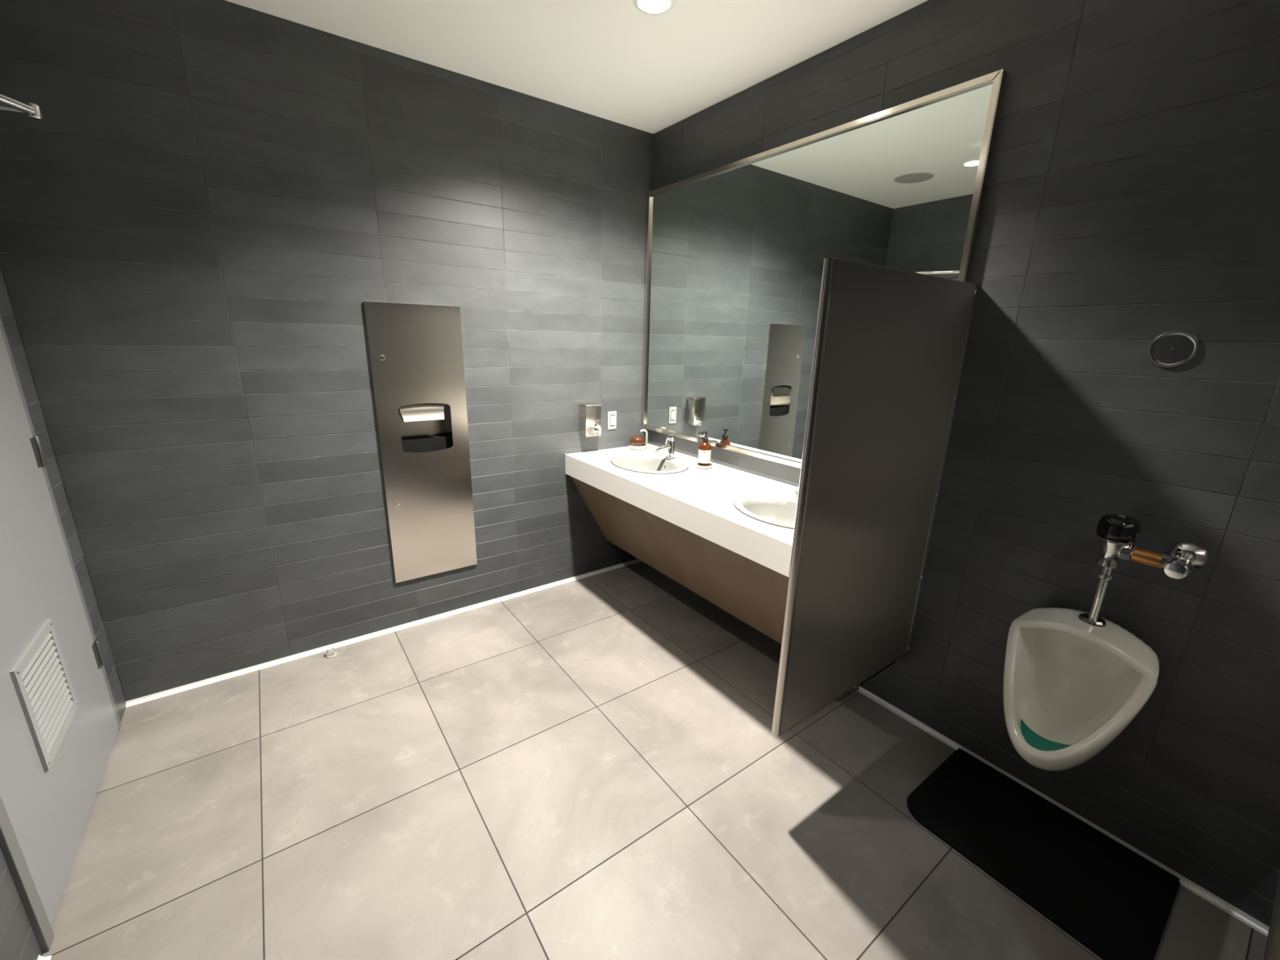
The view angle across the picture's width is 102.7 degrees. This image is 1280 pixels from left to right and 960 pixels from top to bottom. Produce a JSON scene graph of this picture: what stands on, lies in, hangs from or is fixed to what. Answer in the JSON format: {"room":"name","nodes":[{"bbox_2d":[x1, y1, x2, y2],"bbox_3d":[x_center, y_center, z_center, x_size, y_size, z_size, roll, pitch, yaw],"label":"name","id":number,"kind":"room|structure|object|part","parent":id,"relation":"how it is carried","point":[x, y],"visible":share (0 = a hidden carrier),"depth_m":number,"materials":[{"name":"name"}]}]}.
{"room":"public restroom","nodes":[
{"label":"public restroom","id":0,"kind":"room"},
{"bbox_2d":[0,267,125,959],"bbox_3d":[-0.902,0.155,0.022,0.150,2.892,4.560,-10,19,-35],"label":"wall","id":1,"kind":"structure","parent":0,"point":[18,940],"depth_m":1.78,"materials":[{"name":"paint"}]},
{"bbox_2d":[37,955,51,959],"bbox_3d":[-0.572,1.594,0.050,0.019,0.019,3.255,-10,19,-35],"label":"baseboard","id":2,"kind":"structure","parent":1,"relation":"attached to","point":[40,957],"depth_m":1.31,"materials":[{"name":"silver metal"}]},
{"bbox_2d":[0,93,118,926],"bbox_3d":[-1.732,0.043,1.498,0.303,2.157,0.939,-10,19,-35],"label":"door","id":3,"kind":"structure","parent":1,"relation":"in","point":[59,726],"depth_m":1.56,"materials":[{"name":"grey paint"}]},
{"bbox_3d":[-1.708,-0.957,1.272,0.247,0.109,0.560,-10,19,-35],"label":"closer arm","id":4,"kind":"part","parent":3,"relation":"part of","materials":[{"name":"silver metal"}]},
{"bbox_2d":[8,618,79,772],"bbox_3d":[-1.794,0.639,1.551,0.009,0.330,0.325,-10,19,-35],"label":"vent","id":5,"kind":"object","parent":3,"relation":"attached to","point":[39,679],"depth_m":1.52,"materials":[{"name":"silver metal"}]},
{"bbox_2d":[0,315,120,953],"bbox_3d":[-1.852,0.079,1.388,0.132,2.165,0.985,-10,19,-35],"label":"trim","id":6,"kind":"structure","parent":1,"relation":"attached to","point":[10,846],"depth_m":1.31,"materials":[{"name":"grey paint"}]},
{"bbox_2d":[0,0,653,701],"bbox_3d":[-1.115,-0.587,2.681,3.045,2.892,0.180,-10,19,-35],"label":"wall","id":7,"kind":"structure","parent":0,"point":[207,201],"depth_m":2.23,"materials":[{"name":"tile"}]},
{"bbox_2d":[125,559,640,707],"bbox_3d":[-1.090,0.772,2.974,2.745,0.019,0.019,-10,19,-35],"label":"baseboard","id":8,"kind":"structure","parent":7,"relation":"attached to","point":[220,677],"depth_m":2.68,"materials":[{"name":"silver metal"}]},
{"bbox_2d":[363,301,476,582],"bbox_3d":[-1.146,-0.179,2.719,0.438,1.427,0.133,-10,19,-35],"label":"paper towel dispenser","id":9,"kind":"object","parent":7,"relation":"attached to","point":[416,359],"visible":1,"depth_m":2.66,"materials":[{"name":"silver metal"}]},
{"bbox_2d":[399,403,444,422],"bbox_3d":[-1.119,-0.362,2.636,0.220,0.109,0.057,-10,19,-35],"label":"paper towel","id":10,"kind":"object","parent":9,"relation":"on","point":[409,412],"depth_m":2.62,"materials":[{"name":"white paper"}]},
{"bbox_2d":[579,402,601,436],"bbox_3d":[-0.299,-0.373,3.169,0.112,0.198,0.118,-10,19,-35],"label":"soap dispenser","id":11,"kind":"object","parent":7,"relation":"attached to","point":[589,412],"visible":1,"depth_m":3.15,"materials":[{"name":"silver metal"}]},
{"bbox_3d":[-0.305,-0.466,3.156,0.111,0.011,0.077,-10,19,-35],"label":"lid","id":12,"kind":"part","parent":11,"relation":"part of","materials":[{"name":"silver metal"}]},
{"bbox_2d":[607,411,616,429],"bbox_3d":[-0.180,-0.387,3.324,0.066,0.117,0.010,-10,19,-35],"label":"light switch","id":13,"kind":"object","parent":7,"relation":"attached to","point":[611,420],"visible":1,"depth_m":3.32,"materials":[{"name":"white plastic"}]},
{"bbox_2d":[225,0,928,133],"bbox_3d":[0.261,-1.416,0.528,3.045,0.120,4.700,-10,19,-35],"label":"ceiling","id":14,"kind":"structure","parent":0,"point":[613,60],"depth_m":2.08,"materials":[{"name":"white paint"}]},
{"bbox_2d":[632,0,675,15],"bbox_3d":[0.051,-1.720,1.843,0.156,0.006,0.156,-10,19,-35],"label":"recessed light","id":15,"kind":"object","parent":14,"relation":"in","point":[654,7],"visible":1,"depth_m":1.86,"materials":[{"name":"white laminate"}]},
{"bbox_2d":[41,561,1267,959],"bbox_3d":[0.194,1.341,1.291,3.045,0.120,4.700,-10,19,-35],"label":"floor","id":16,"kind":"structure","parent":0,"point":[593,767],"depth_m":1.73,"materials":[{"name":"grey tile"}]},
{"bbox_2d":[325,647,336,657],"bbox_3d":[-1.551,0.863,2.568,0.045,0.038,0.045,-10,19,-35],"label":"stopper","id":17,"kind":"object","parent":16,"relation":"on","point":[331,651],"visible":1,"depth_m":2.56,"materials":[{"name":"white plastic"}]},
{"bbox_2d":[906,747,1180,959],"bbox_3d":[1.281,1.187,1.683,0.456,0.019,0.640,-10,19,-35],"label":"mat","id":18,"kind":"object","parent":16,"relation":"on","point":[1116,902],"visible":1,"depth_m":1.63,"materials":[{"name":"black rubber"}]},
{"bbox_2d":[645,0,1279,926],"bbox_3d":[1.453,-0.247,1.683,0.180,2.892,4.560,-10,19,-35],"label":"wall","id":19,"kind":"structure","parent":0,"point":[1132,196],"depth_m":1.55,"materials":[{"name":"tile"}]},
{"bbox_2d":[564,443,799,577],"bbox_3d":[0.337,0.068,2.641,0.619,0.137,1.885,-10,19,-35],"label":"countertop","id":20,"kind":"structure","parent":19,"relation":"attached to","point":[699,501],"depth_m":2.48,"materials":[{"name":"white stone"}]},
{"bbox_2d":[629,428,648,450],"bbox_3d":[-0.011,-0.271,3.370,0.115,0.133,0.114,-10,19,-35],"label":"soap holder","id":21,"kind":"object","parent":20,"relation":"on","point":[645,446],"visible":0.87,"depth_m":3.34,"materials":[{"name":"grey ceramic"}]},
{"bbox_2d":[629,435,644,445],"bbox_3d":[-0.017,-0.254,3.374,0.102,0.079,0.102,-10,19,-35],"label":"soap","id":22,"kind":"object","parent":21,"relation":"in","point":[637,440],"visible":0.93,"depth_m":3.33,"materials":[{"name":"brown"}]},
{"bbox_2d":[629,444,645,450],"bbox_3d":[-0.013,-0.221,3.384,0.114,0.030,0.114,-10,19,-35],"label":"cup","id":23,"kind":"object","parent":21,"relation":"on","point":[633,447],"depth_m":3.34,"materials":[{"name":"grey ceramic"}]},
{"bbox_3d":[0.025,-0.270,3.369,0.053,0.133,0.042,2,15,1],"label":"holder handle","id":24,"kind":"part","parent":21,"relation":"part of","materials":[{"name":"grey ceramic"}]},
{"bbox_2d":[610,453,688,474],"bbox_3d":[0.051,-0.034,3.014,0.419,0.156,0.520,-10,19,-35],"label":"sink","id":25,"kind":"object","parent":20,"relation":"in","point":[645,463],"visible":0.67,"depth_m":3.11,"materials":[{"name":"white ceramic"}]},
{"bbox_2d":[654,434,675,459],"bbox_3d":[0.149,-0.194,3.042,0.147,0.144,0.052,-10,19,-35],"label":"faucet","id":26,"kind":"object","parent":20,"relation":"on","point":[670,447],"visible":1,"depth_m":3.05,"materials":[{"name":"silver metal"}]},
{"bbox_3d":[0.137,-0.188,3.034,0.117,0.039,0.025,-10,19,-35],"label":"spout","id":27,"kind":"part","parent":26,"relation":"part of","materials":[{"name":"silver metal"}]},
{"bbox_2d":[695,462,712,468],"bbox_3d":[0.366,-0.081,2.932,0.095,0.019,0.095,-10,19,-35],"label":"soap dish","id":28,"kind":"object","parent":20,"relation":"on","point":[696,464],"visible":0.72,"depth_m":2.90,"materials":[{"name":"grey ceramic"}]},
{"bbox_2d":[697,431,711,466],"bbox_3d":[0.368,-0.177,2.906,0.070,0.202,0.070,13,19,35],"label":"soap bottle","id":29,"kind":"object","parent":28,"relation":"on","point":[704,448],"visible":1,"depth_m":2.88,"materials":[{"name":"orange glass"}]},
{"bbox_2d":[733,492,797,528],"bbox_3d":[0.642,0.198,2.232,0.419,0.156,0.520,-10,19,-35],"label":"sink","id":30,"kind":"object","parent":20,"relation":"in","point":[778,509],"visible":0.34,"depth_m":2.36,"materials":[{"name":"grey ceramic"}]},
{"bbox_2d":[569,475,895,690],"bbox_3d":[0.330,0.383,2.727,0.580,0.516,1.883,-10,19,-35],"label":"apron","id":31,"kind":"object","parent":19,"relation":"attached to","point":[755,594],"visible":0.57,"depth_m":2.54,"materials":[{"name":"brown wood"}]},
{"bbox_2d":[641,69,1007,468],"bbox_3d":[0.597,-0.834,2.565,0.036,1.441,1.892,-10,19,-35],"label":"mirror","id":32,"kind":"object","parent":19,"relation":"attached to","point":[736,251],"visible":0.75,"depth_m":2.44,"materials":[{"name":"clear glass"}]},
{"bbox_3d":[0.049,-1.048,3.290,0.036,1.441,0.024,-10,19,-35],"label":"frame rail","id":33,"kind":"part","parent":32,"relation":"part of","materials":[{"name":"silver metal"}]},
{"bbox_3d":[0.580,-0.151,2.754,0.036,0.024,1.892,-10,19,-35],"label":"frame rail","id":34,"kind":"part","parent":32,"relation":"part of","materials":[{"name":"silver metal"}]},
{"bbox_3d":[0.614,-1.516,2.376,0.036,0.024,1.892,-10,19,-35],"label":"frame rail","id":35,"kind":"part","parent":32,"relation":"part of","materials":[{"name":"silver metal"}]},
{"bbox_3d":[1.145,-0.620,1.839,0.036,1.441,0.024,-10,19,-35],"label":"frame rail","id":36,"kind":"part","parent":32,"relation":"part of","materials":[{"name":"silver metal"}]},
{"bbox_2d":[771,257,977,736],"bbox_3d":[0.811,0.081,1.757,0.862,1.476,0.035,-10,19,-35],"label":"partition panel","id":37,"kind":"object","parent":19,"relation":"attached to","point":[890,348],"depth_m":1.67,"materials":[{"name":"silver metal"}]},
{"bbox_2d":[643,562,1269,937],"bbox_3d":[1.299,1.086,2.050,0.019,0.019,4.400,-10,19,-35],"label":"baseboard","id":38,"kind":"structure","parent":19,"relation":"attached to","point":[1185,882],"depth_m":1.72,"materials":[{"name":"silver metal"}]},
{"bbox_2d":[1003,607,1159,770],"bbox_3d":[1.323,0.686,1.611,0.361,0.502,0.364,-10,19,-35],"label":"urinal","id":39,"kind":"object","parent":19,"relation":"attached to","point":[1073,682],"visible":0.98,"depth_m":1.63,"materials":[{"name":"white ceramic"}]},
{"bbox_2d":[1020,719,1070,751],"bbox_3d":[1.232,0.799,1.575,0.110,0.022,0.172,-10,19,-35],"label":"pad","id":40,"kind":"object","parent":39,"relation":"in","point":[1033,739],"visible":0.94,"depth_m":1.56,"materials":[{"name":"teal plastic"}]},
{"bbox_2d":[1078,513,1209,626],"bbox_3d":[1.457,0.291,1.496,0.174,0.371,0.230,-10,19,-35],"label":"valve","id":41,"kind":"object","parent":39,"relation":"attached to","point":[1116,533],"visible":0.98,"depth_m":1.47,"materials":[{"name":"silver metal"}]},
{"bbox_2d":[1147,330,1199,368],"bbox_3d":[1.491,-0.366,1.433,0.010,0.102,0.102,-10,19,-35],"label":"cover plate","id":42,"kind":"object","parent":19,"relation":"attached to","point":[1172,348],"visible":1,"depth_m":1.43,"materials":[{"name":"silver metal"}]},
{"bbox_3d":[1.489,-0.366,1.432,0.002,0.080,0.080,-10,19,-35],"label":"plate","id":43,"kind":"part","parent":42,"relation":"part of","materials":[{"name":"grey metal"}]},
{"bbox_2d":[1263,866,1279,959],"bbox_3d":[1.430,0.323,0.939,0.862,1.476,0.035,-10,19,-35],"label":"wall","id":44,"kind":"structure","parent":19,"relation":"attached to","point":[1272,949],"depth_m":1.12,"materials":[{"name":"grey tile"}]}
]}

